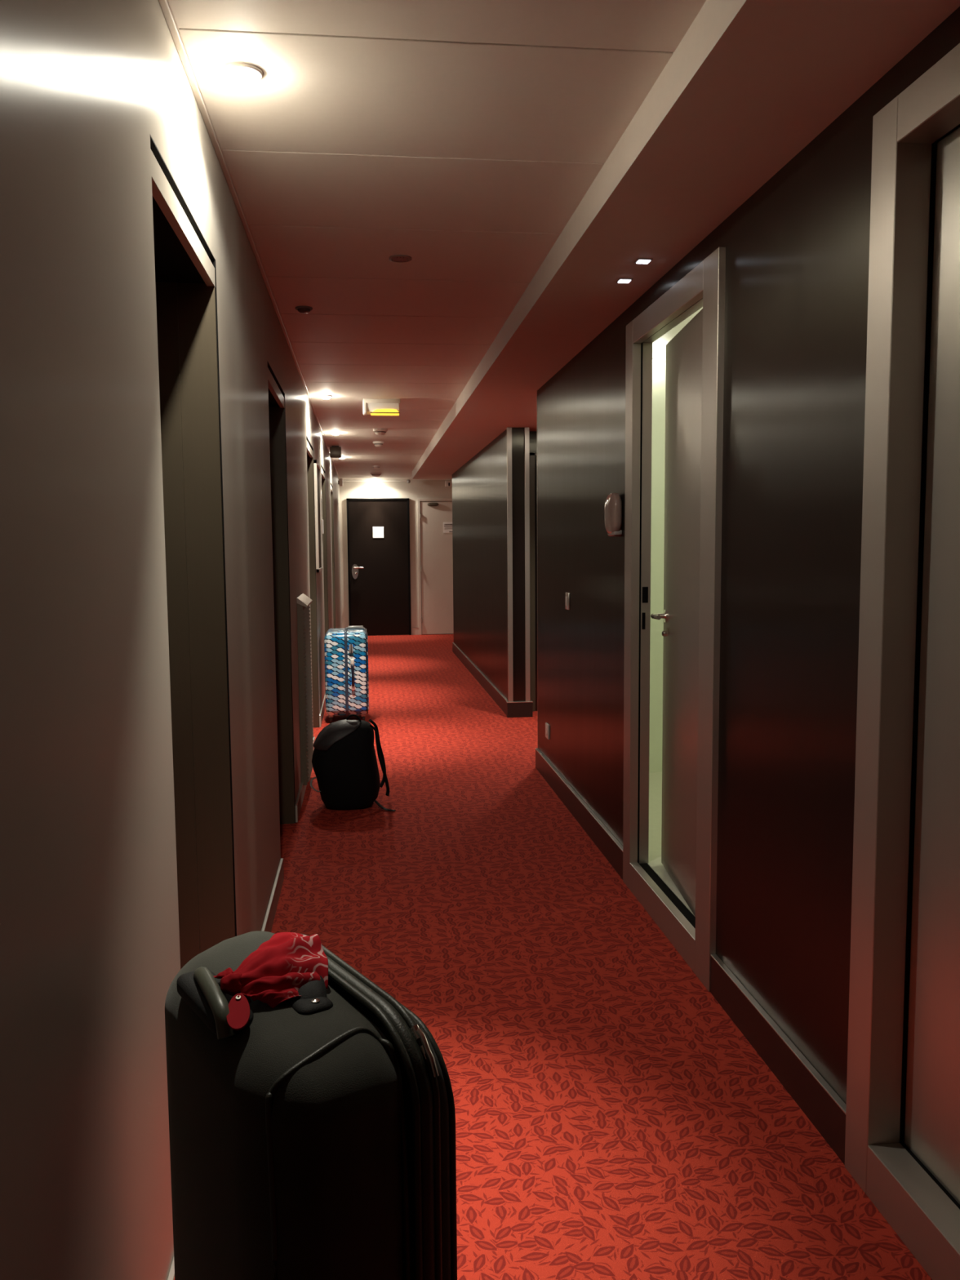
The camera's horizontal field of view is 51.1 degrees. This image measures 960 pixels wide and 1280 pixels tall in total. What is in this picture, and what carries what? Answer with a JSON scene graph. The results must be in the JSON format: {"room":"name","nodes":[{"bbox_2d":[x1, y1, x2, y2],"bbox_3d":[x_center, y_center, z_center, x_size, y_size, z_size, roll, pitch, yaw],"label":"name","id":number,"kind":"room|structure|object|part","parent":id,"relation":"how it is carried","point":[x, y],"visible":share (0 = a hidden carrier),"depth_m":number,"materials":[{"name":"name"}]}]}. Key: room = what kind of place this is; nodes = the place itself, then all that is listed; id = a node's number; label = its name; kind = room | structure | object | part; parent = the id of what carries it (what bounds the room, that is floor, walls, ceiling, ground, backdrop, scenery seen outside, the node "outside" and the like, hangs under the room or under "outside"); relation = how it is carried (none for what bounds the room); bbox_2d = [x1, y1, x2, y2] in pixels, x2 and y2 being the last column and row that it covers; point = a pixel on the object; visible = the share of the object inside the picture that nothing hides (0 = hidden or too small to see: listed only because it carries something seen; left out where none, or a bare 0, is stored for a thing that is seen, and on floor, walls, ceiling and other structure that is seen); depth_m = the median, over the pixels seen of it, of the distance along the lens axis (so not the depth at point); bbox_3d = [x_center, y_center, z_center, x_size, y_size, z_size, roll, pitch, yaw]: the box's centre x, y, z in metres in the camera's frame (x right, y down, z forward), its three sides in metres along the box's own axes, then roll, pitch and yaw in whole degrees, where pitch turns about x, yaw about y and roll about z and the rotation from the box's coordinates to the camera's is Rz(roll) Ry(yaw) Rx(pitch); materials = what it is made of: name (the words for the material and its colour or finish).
{"room":"hotel corridor","nodes":[
{"label":"hotel corridor","id":0,"kind":"room"},
{"bbox_2d":[0,0,342,1279],"bbox_3d":[-1.153,-0.400,5.979,0.220,2.350,18.165,-1,5,-6],"label":"wall","id":1,"kind":"structure","parent":0,"point":[90,955],"depth_m":1.35,"materials":[{"name":"white paint"}]},
{"bbox_2d":[150,135,236,968],"bbox_3d":[-0.713,0.105,2.200,0.216,2.035,0.772,-1,5,-6],"label":"door","id":2,"kind":"structure","parent":1,"relation":"in","point":[186,295],"depth_m":2.54,"materials":[{"name":"brown metal"}]},
{"bbox_2d":[167,693,325,1279],"bbox_3d":[-1.029,0.724,6.096,0.011,0.088,18.165,-1,5,-6],"label":"baseboard","id":3,"kind":"structure","parent":1,"relation":"attached to","point":[268,923],"depth_m":3.76,"materials":[{"name":"metal"}]},
{"bbox_2d":[158,0,339,478],"bbox_3d":[-1.045,-1.544,5.886,0.014,0.016,18.165,-1,5,-6],"label":"trim","id":4,"kind":"structure","parent":1,"relation":"attached to","point":[164,5],"depth_m":2.56,"materials":[{"name":"white paint"}]},
{"bbox_2d":[267,361,295,824],"bbox_3d":[-0.958,-0.091,4.335,0.216,2.035,0.841,-1,5,-6],"label":"door","id":5,"kind":"structure","parent":1,"relation":"in","point":[277,415],"depth_m":4.74,"materials":[{"name":"black wood"}]},
{"bbox_2d":[296,593,313,785],"bbox_3d":[-0.952,0.251,5.534,0.054,0.992,0.530,-1,5,-6],"label":"radiator","id":6,"kind":"object","parent":1,"relation":"in","point":[303,602],"visible":1,"depth_m":5.31,"materials":[{"name":"grey metal"}]},
{"bbox_3d":[-0.964,0.265,5.533,0.030,0.965,0.520,-1,5,-6],"label":"casing","id":7,"kind":"part","parent":6,"relation":"part of","materials":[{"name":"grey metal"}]},
{"bbox_2d":[306,435,319,727],"bbox_3d":[-1.254,-0.328,6.912,0.216,2.035,0.851,-1,5,-6],"label":"door","id":8,"kind":"structure","parent":1,"relation":"in","point":[309,449],"depth_m":7.32,"materials":[{"name":"black wood"}]},
{"bbox_2d":[313,459,322,572],"bbox_3d":[-1.234,-0.934,7.677,0.020,0.820,0.640,-1,5,-6],"label":"wall frame","id":9,"kind":"object","parent":1,"relation":"attached to","point":[317,467],"visible":1,"depth_m":7.57,"materials":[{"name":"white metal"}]},
{"bbox_2d":[321,519,323,533],"bbox_3d":[-1.338,-0.963,8.546,0.010,0.120,0.110,-1,5,-6],"label":"room sign","id":10,"kind":"object","parent":1,"relation":"attached to","point":[322,519],"visible":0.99,"depth_m":8.49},
{"bbox_2d":[320,464,328,635],"bbox_3d":[-1.508,-0.531,9.120,0.216,2.035,0.906,-1,5,-6],"label":"door","id":11,"kind":"structure","parent":1,"relation":"in","point":[323,475],"depth_m":9.54,"materials":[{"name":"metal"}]},
{"bbox_2d":[330,483,335,628],"bbox_3d":[-1.773,-0.742,11.426,0.216,2.035,0.826,-1,5,-6],"label":"door","id":12,"kind":"structure","parent":1,"relation":"in","point":[331,486],"depth_m":11.81,"materials":[{"name":"brown metal"}]},
{"bbox_2d":[337,478,342,486],"bbox_3d":[-1.988,-2.242,14.323,0.065,0.110,0.120,-1,5,-6],"label":"wall speaker","id":13,"kind":"object","parent":1,"relation":"attached to","point":[340,480],"visible":1,"depth_m":14.27,"materials":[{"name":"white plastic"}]},
{"bbox_2d":[339,480,452,635],"bbox_3d":[-0.686,-1.258,15.184,3.900,2.350,0.100,-1,5,-6],"label":"wall","id":14,"kind":"structure","parent":0,"point":[415,490],"depth_m":15.02,"materials":[{"name":"white paint"}]},
{"bbox_2d":[342,480,406,481],"bbox_3d":[-1.562,-2.361,14.921,0.940,0.028,0.022,-1,5,-6],"label":"trim","id":15,"kind":"structure","parent":14,"relation":"attached to","point":[343,480],"depth_m":14.91,"materials":[{"name":"white plastic"}]},
{"bbox_2d":[346,497,411,635],"bbox_3d":[-1.507,-1.085,15.026,0.926,2.048,0.098,-1,5,-6],"label":"door","id":16,"kind":"structure","parent":14,"relation":"in","point":[379,570],"depth_m":15.04,"materials":[{"name":"black wood"}]},
{"bbox_3d":[-1.864,-1.021,15.003,0.100,0.224,0.010,-1,5,-6],"label":"handle plate","id":17,"kind":"part","parent":16,"relation":"part of","materials":[{"name":"silver metal"}]},
{"bbox_2d":[373,526,383,537],"bbox_3d":[-1.517,-1.605,14.989,0.162,0.166,0.006,-1,5,-6],"label":"door sign","id":18,"kind":"object","parent":16,"relation":"attached to","point":[378,531],"visible":1,"depth_m":14.99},
{"bbox_2d":[412,627,418,635],"bbox_3d":[-0.971,-0.133,15.197,0.095,0.112,0.014,-1,5,-6],"label":"baseboard","id":19,"kind":"structure","parent":14,"relation":"attached to","point":[415,630],"depth_m":15.19,"materials":[{"name":"wood"}]},
{"bbox_2d":[417,497,453,635],"bbox_3d":[-0.461,-1.104,15.159,0.944,2.045,0.070,-1,5,-6],"label":"door","id":20,"kind":"structure","parent":14,"relation":"in","point":[435,548],"depth_m":15.14,"materials":[{"name":"white wood"}]},
{"bbox_2d":[443,522,452,533],"bbox_3d":[-0.463,-1.689,15.105,0.180,0.160,0.006,-1,5,-6],"label":"door sign","id":21,"kind":"object","parent":20,"relation":"attached to","point":[447,526],"visible":0.84,"depth_m":15.10,"materials":[{"name":"white paper"}]},
{"bbox_2d":[444,480,452,487],"bbox_3d":[-0.471,-2.335,15.028,0.100,0.090,0.062,-1,5,-6],"label":"sensor","id":22,"kind":"object","parent":14,"relation":"attached to","point":[447,483],"visible":1,"depth_m":15.01,"materials":[{"name":"white plastic"}]},
{"bbox_2d":[167,0,959,479],"bbox_3d":[0.353,-1.590,5.953,3.900,0.060,18.542,-1,5,-6],"label":"ceiling","id":23,"kind":"structure","parent":0,"point":[461,139],"depth_m":2.58,"materials":[{"name":"paint"}]},
{"bbox_2d":[223,62,262,85],"bbox_3d":[-0.498,-1.186,2.118,0.080,0.022,0.080,-1,5,-6],"label":"recessed light","id":24,"kind":"object","parent":23,"relation":"in","point":[242,73],"visible":1,"depth_m":2.10,"materials":[{"name":"white plastic"}]},
{"bbox_2d":[295,306,312,313],"bbox_3d":[-0.736,-1.377,4.203,0.072,0.022,0.072,-1,5,-6],"label":"recessed light","id":25,"kind":"object","parent":23,"relation":"in","point":[303,309],"visible":1,"depth_m":4.18,"materials":[{"name":"metal"}]},
{"bbox_2d":[320,395,332,399],"bbox_3d":[-1.018,-1.601,6.639,0.080,0.022,0.080,-1,5,-6],"label":"recessed light","id":26,"kind":"object","parent":23,"relation":"in","point":[323,397],"visible":1,"depth_m":6.62,"materials":[{"name":"white plastic"}]},
{"bbox_2d":[329,445,341,457],"bbox_3d":[-1.426,-1.856,9.925,0.108,0.115,0.100,-1,5,-6],"label":"ceiling speaker","id":27,"kind":"object","parent":23,"relation":"attached to","point":[335,451],"visible":1,"depth_m":9.88,"materials":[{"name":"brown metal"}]},
{"bbox_2d":[370,472,381,476],"bbox_3d":[-1.400,-2.224,13.533,0.150,0.050,0.150,-1,5,-6],"label":"smoke detector","id":28,"kind":"object","parent":23,"relation":"attached to","point":[374,474],"visible":1,"depth_m":13.48,"materials":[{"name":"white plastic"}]},
{"bbox_2d":[372,465,380,468],"bbox_3d":[-1.275,-2.123,12.354,0.100,0.034,0.100,-1,5,-6],"label":"smoke detector","id":29,"kind":"object","parent":23,"relation":"attached to","point":[373,466],"visible":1,"depth_m":12.32,"materials":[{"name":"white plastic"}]},
{"bbox_2d":[373,440,383,447],"bbox_3d":[-0.964,-1.858,9.543,0.104,0.048,0.104,-1,5,-6],"label":"smoke detector","id":30,"kind":"object","parent":23,"relation":"attached to","point":[377,443],"visible":1,"depth_m":9.51,"materials":[{"name":"white plastic"}]},
{"bbox_2d":[373,428,387,435],"bbox_3d":[-0.846,-1.764,8.534,0.120,0.050,0.120,-1,5,-6],"label":"smoke detector","id":31,"kind":"object","parent":23,"relation":"attached to","point":[378,431],"visible":1,"depth_m":8.50,"materials":[{"name":"white plastic"}]},
{"bbox_2d":[362,398,400,415],"bbox_3d":[-0.669,-1.581,6.836,0.254,0.104,0.094,-1,5,-6],"label":"exit sign","id":32,"kind":"object","parent":23,"relation":"attached to","point":[371,406],"visible":1,"depth_m":6.80,"materials":[{"name":"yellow plastic"}]},
{"bbox_2d":[366,403,399,414],"bbox_3d":[-0.663,-1.570,6.842,0.220,0.072,0.085,-1,5,-6],"label":"diffuser","id":33,"kind":"object","parent":32,"relation":"attached to","point":[371,408],"depth_m":6.80,"materials":[{"name":"plastic"}]},
{"bbox_3d":[-0.643,-1.537,6.803,0.200,0.006,0.014,-1,5,-6],"label":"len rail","id":34,"kind":"part","parent":32,"relation":"part of","materials":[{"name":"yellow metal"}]},
{"bbox_2d":[388,254,412,262],"bbox_3d":[-0.277,-1.323,3.490,0.080,0.006,0.080,-1,5,-6],"label":"ceiling vent","id":35,"kind":"object","parent":23,"relation":"in","point":[397,258],"visible":1,"depth_m":3.48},
{"bbox_2d":[392,257,408,262],"bbox_3d":[-0.277,-1.323,3.490,0.056,0.005,0.056,-1,5,-6],"label":"grille","id":36,"kind":"object","parent":35,"relation":"attached to","point":[394,259],"depth_m":3.49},
{"bbox_2d":[271,634,932,1279],"bbox_3d":[0.362,0.772,6.261,3.900,0.060,18.365,-1,5,-6],"label":"floor","id":37,"kind":"structure","parent":0,"point":[614,1121],"depth_m":2.79,"materials":[{"name":"red carpet"}]},
{"bbox_2d":[164,930,457,1279],"bbox_3d":[-0.256,0.813,1.345,0.279,0.776,0.459,-4,6,-34],"label":"suitcase","id":38,"kind":"object","parent":37,"relation":"on","point":[313,1139],"visible":0.81,"depth_m":1.18,"materials":[{"name":"black plastic"}]},
{"bbox_3d":[-0.338,0.454,1.271,0.023,0.046,0.166,-3,6,-26],"label":"pull handle","id":39,"kind":"part","parent":38,"relation":"part of","materials":[{"name":"black plastic"}]},
{"bbox_2d":[226,992,251,1030],"bbox_3d":[-0.293,0.449,1.225,0.028,0.021,0.072,-1,5,-6],"label":"luggage tag","id":40,"kind":"object","parent":38,"relation":"hanging from","point":[238,1016],"visible":1,"depth_m":1.22,"materials":[{"name":"red plastic"}]},
{"bbox_2d":[213,932,328,1008],"bbox_3d":[-0.274,0.426,1.320,0.146,0.046,0.155,-3,6,-26],"label":"bandana","id":41,"kind":"object","parent":38,"relation":"on","point":[273,974],"visible":1,"depth_m":1.29,"materials":[{"name":"red fabric"}]},
{"bbox_3d":[-0.247,0.439,1.361,0.044,0.035,0.232,-2,6,-20],"label":"carry handle","id":42,"kind":"part","parent":38,"relation":"part of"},
{"bbox_3d":[-0.210,0.459,1.257,0.048,0.018,0.044,-4,6,-34],"label":"handle mount","id":43,"kind":"part","parent":38,"relation":"part of","materials":[{"name":"black plastic"}]},
{"bbox_2d":[324,626,368,723],"bbox_3d":[-1.025,0.252,7.754,0.327,0.721,0.518,-1,5,-6],"label":"suitcase","id":44,"kind":"object","parent":37,"relation":"on","point":[345,650],"visible":1,"depth_m":7.54,"materials":[{"name":"plastic"}]},
{"bbox_3d":[-0.956,0.171,7.527,0.028,0.060,0.028,-1,5,-6],"label":"handle","id":45,"kind":"part","parent":44,"relation":"part of","materials":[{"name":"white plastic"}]},
{"bbox_3d":[-0.952,0.264,7.524,0.022,0.183,0.044,-1,5,-6],"label":"handle","id":46,"kind":"part","parent":44,"relation":"part of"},
{"bbox_3d":[-0.949,-0.087,7.666,0.150,0.032,0.017,-1,5,-6],"label":"handle","id":47,"kind":"part","parent":44,"relation":"part of","materials":[{"name":"grey plastic"}]},
{"bbox_2d":[310,714,395,811],"bbox_3d":[-0.643,0.613,5.152,0.436,0.478,0.288,0,5,0],"label":"backpack","id":48,"kind":"object","parent":37,"relation":"on","point":[344,762],"visible":1,"depth_m":5.04,"materials":[{"name":"black fabric"}]},
{"bbox_3d":[-0.641,0.397,5.108,0.078,0.041,0.016,-1,5,-6],"label":"grab handle","id":49,"kind":"part","parent":48,"relation":"part of","materials":[{"name":"black fabric"}]},
{"bbox_2d":[412,0,959,479],"bbox_3d":[1.209,-1.460,5.286,2.355,0.118,16.450,-1,5,-6],"label":"soffit","id":50,"kind":"structure","parent":0,"point":[749,84],"depth_m":2.37,"materials":[{"name":"white paint"}]},
{"bbox_2d":[615,278,633,283],"bbox_3d":[0.490,-1.219,3.411,0.048,0.006,0.048,-1,5,-6],"label":"spotlight","id":51,"kind":"object","parent":50,"relation":"attached to","point":[620,280],"visible":1,"depth_m":3.40,"materials":[{"name":"grey plastic"}]},
{"bbox_2d":[634,257,653,263],"bbox_3d":[0.517,-1.197,3.179,0.048,0.006,0.048,-1,5,-6],"label":"spotlight","id":52,"kind":"object","parent":50,"relation":"attached to","point":[640,260],"visible":1,"depth_m":3.16,"materials":[{"name":"grey plastic"}]},
{"bbox_2d":[452,128,957,1004],"bbox_3d":[1.165,-0.617,7.683,1.934,2.430,10.210,-1,5,-6],"label":"wall","id":53,"kind":"structure","parent":0,"point":[491,491],"depth_m":7.86,"materials":[{"name":"brown laminate"}]},
{"bbox_2d":[452,642,507,714],"bbox_3d":[-0.059,0.314,10.271,0.017,0.117,4.980,-1,5,-6],"label":"baseboard","id":54,"kind":"structure","parent":53,"relation":"attached to","point":[484,682],"depth_m":9.50,"materials":[{"name":"wood"}]},
{"bbox_2d":[529,453,537,711],"bbox_3d":[0.844,-0.456,8.033,0.900,2.050,0.015,-1,5,-6],"label":"trim","id":55,"kind":"structure","parent":53,"relation":"attached to","point":[532,602],"depth_m":7.98,"materials":[{"name":"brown metal"}]},
{"bbox_2d":[652,353,665,365],"bbox_3d":[0.859,-1.439,5.168,0.187,0.072,0.075,3,6,34],"label":"wall lamp","id":56,"kind":"object","parent":53,"relation":"attached to","point":[658,359],"visible":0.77,"depth_m":5.12,"materials":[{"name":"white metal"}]},
{"bbox_2d":[537,6,959,1104],"bbox_3d":[0.870,0.052,1.545,0.054,2.238,8.850,-1,5,-6],"label":"wall","id":57,"kind":"structure","parent":0,"point":[797,248],"depth_m":2.50,"materials":[{"name":"brown laminate"}]},
{"bbox_2d":[536,391,537,719],"bbox_3d":[0.388,-0.396,5.924,0.102,2.108,0.006,-1,5,-6],"label":"trim","id":58,"kind":"structure","parent":57,"relation":"attached to","point":[536,391],"depth_m":5.94,"materials":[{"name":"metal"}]},
{"bbox_2d":[545,722,549,739],"bbox_3d":[0.379,0.513,5.660,0.012,0.083,0.084,-1,5,-6],"label":"wall outlet","id":59,"kind":"object","parent":57,"relation":"attached to","point":[547,726],"visible":1,"depth_m":5.64,"materials":[{"name":"white plastic"}]},
{"bbox_2d":[564,592,569,609],"bbox_3d":[0.437,-0.195,5.036,0.012,0.085,0.080,-1,5,-6],"label":"light switch","id":60,"kind":"object","parent":57,"relation":"attached to","point":[567,594],"visible":1,"depth_m":5.01,"materials":[{"name":"metal"}]},
{"bbox_2d":[604,493,622,536],"bbox_3d":[0.532,-0.499,4.003,0.060,0.173,0.150,-1,5,-6],"label":"wall dispenser","id":61,"kind":"object","parent":57,"relation":"attached to","point":[613,508],"visible":1,"depth_m":3.95,"materials":[{"name":"beige plastic"}]},
{"bbox_3d":[0.538,-0.429,4.010,0.044,0.032,0.110,-1,5,-6],"label":"spout","id":62,"kind":"part","parent":61,"relation":"part of","materials":[{"name":"grey plastic"}]},
{"bbox_2d":[622,246,725,991],"bbox_3d":[0.689,-0.070,3.387,0.153,2.142,1.001,-1,5,-6],"label":"door","id":63,"kind":"structure","parent":57,"relation":"in","point":[695,368],"depth_m":3.41,"materials":[{"name":"silver metal"}]},
{"bbox_3d":[0.621,-0.120,3.784,0.022,0.160,0.002,-1,5,-6],"label":"strike plate","id":64,"kind":"part","parent":63,"relation":"part of","materials":[{"name":"metal"}]},
{"bbox_3d":[0.659,-0.058,3.667,0.060,0.100,0.140,-1,5,-1],"label":"handle","id":65,"kind":"part","parent":63,"relation":"part of","materials":[{"name":"silver metal"}]},
{"bbox_2d":[535,747,846,1164],"bbox_3d":[0.843,1.108,1.641,0.017,0.117,8.855,-1,5,-6],"label":"baseboard","id":66,"kind":"structure","parent":57,"relation":"attached to","point":[817,1100],"depth_m":2.60,"materials":[{"name":"metal"}]},
{"bbox_2d":[844,43,959,1279],"bbox_3d":[0.883,0.103,1.506,0.110,2.142,1.091,-1,5,-6],"label":"door","id":67,"kind":"structure","parent":57,"relation":"in","point":[911,1175],"depth_m":1.92,"materials":[{"name":"silver metal"}]},
{"bbox_2d":[647,772,908,1026],"bbox_3d":[1.391,0.861,4.130,1.538,0.060,2.860,-1,5,-6],"label":"floor","id":68,"kind":"structure","parent":0,"point":[655,863],"depth_m":4.28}
]}

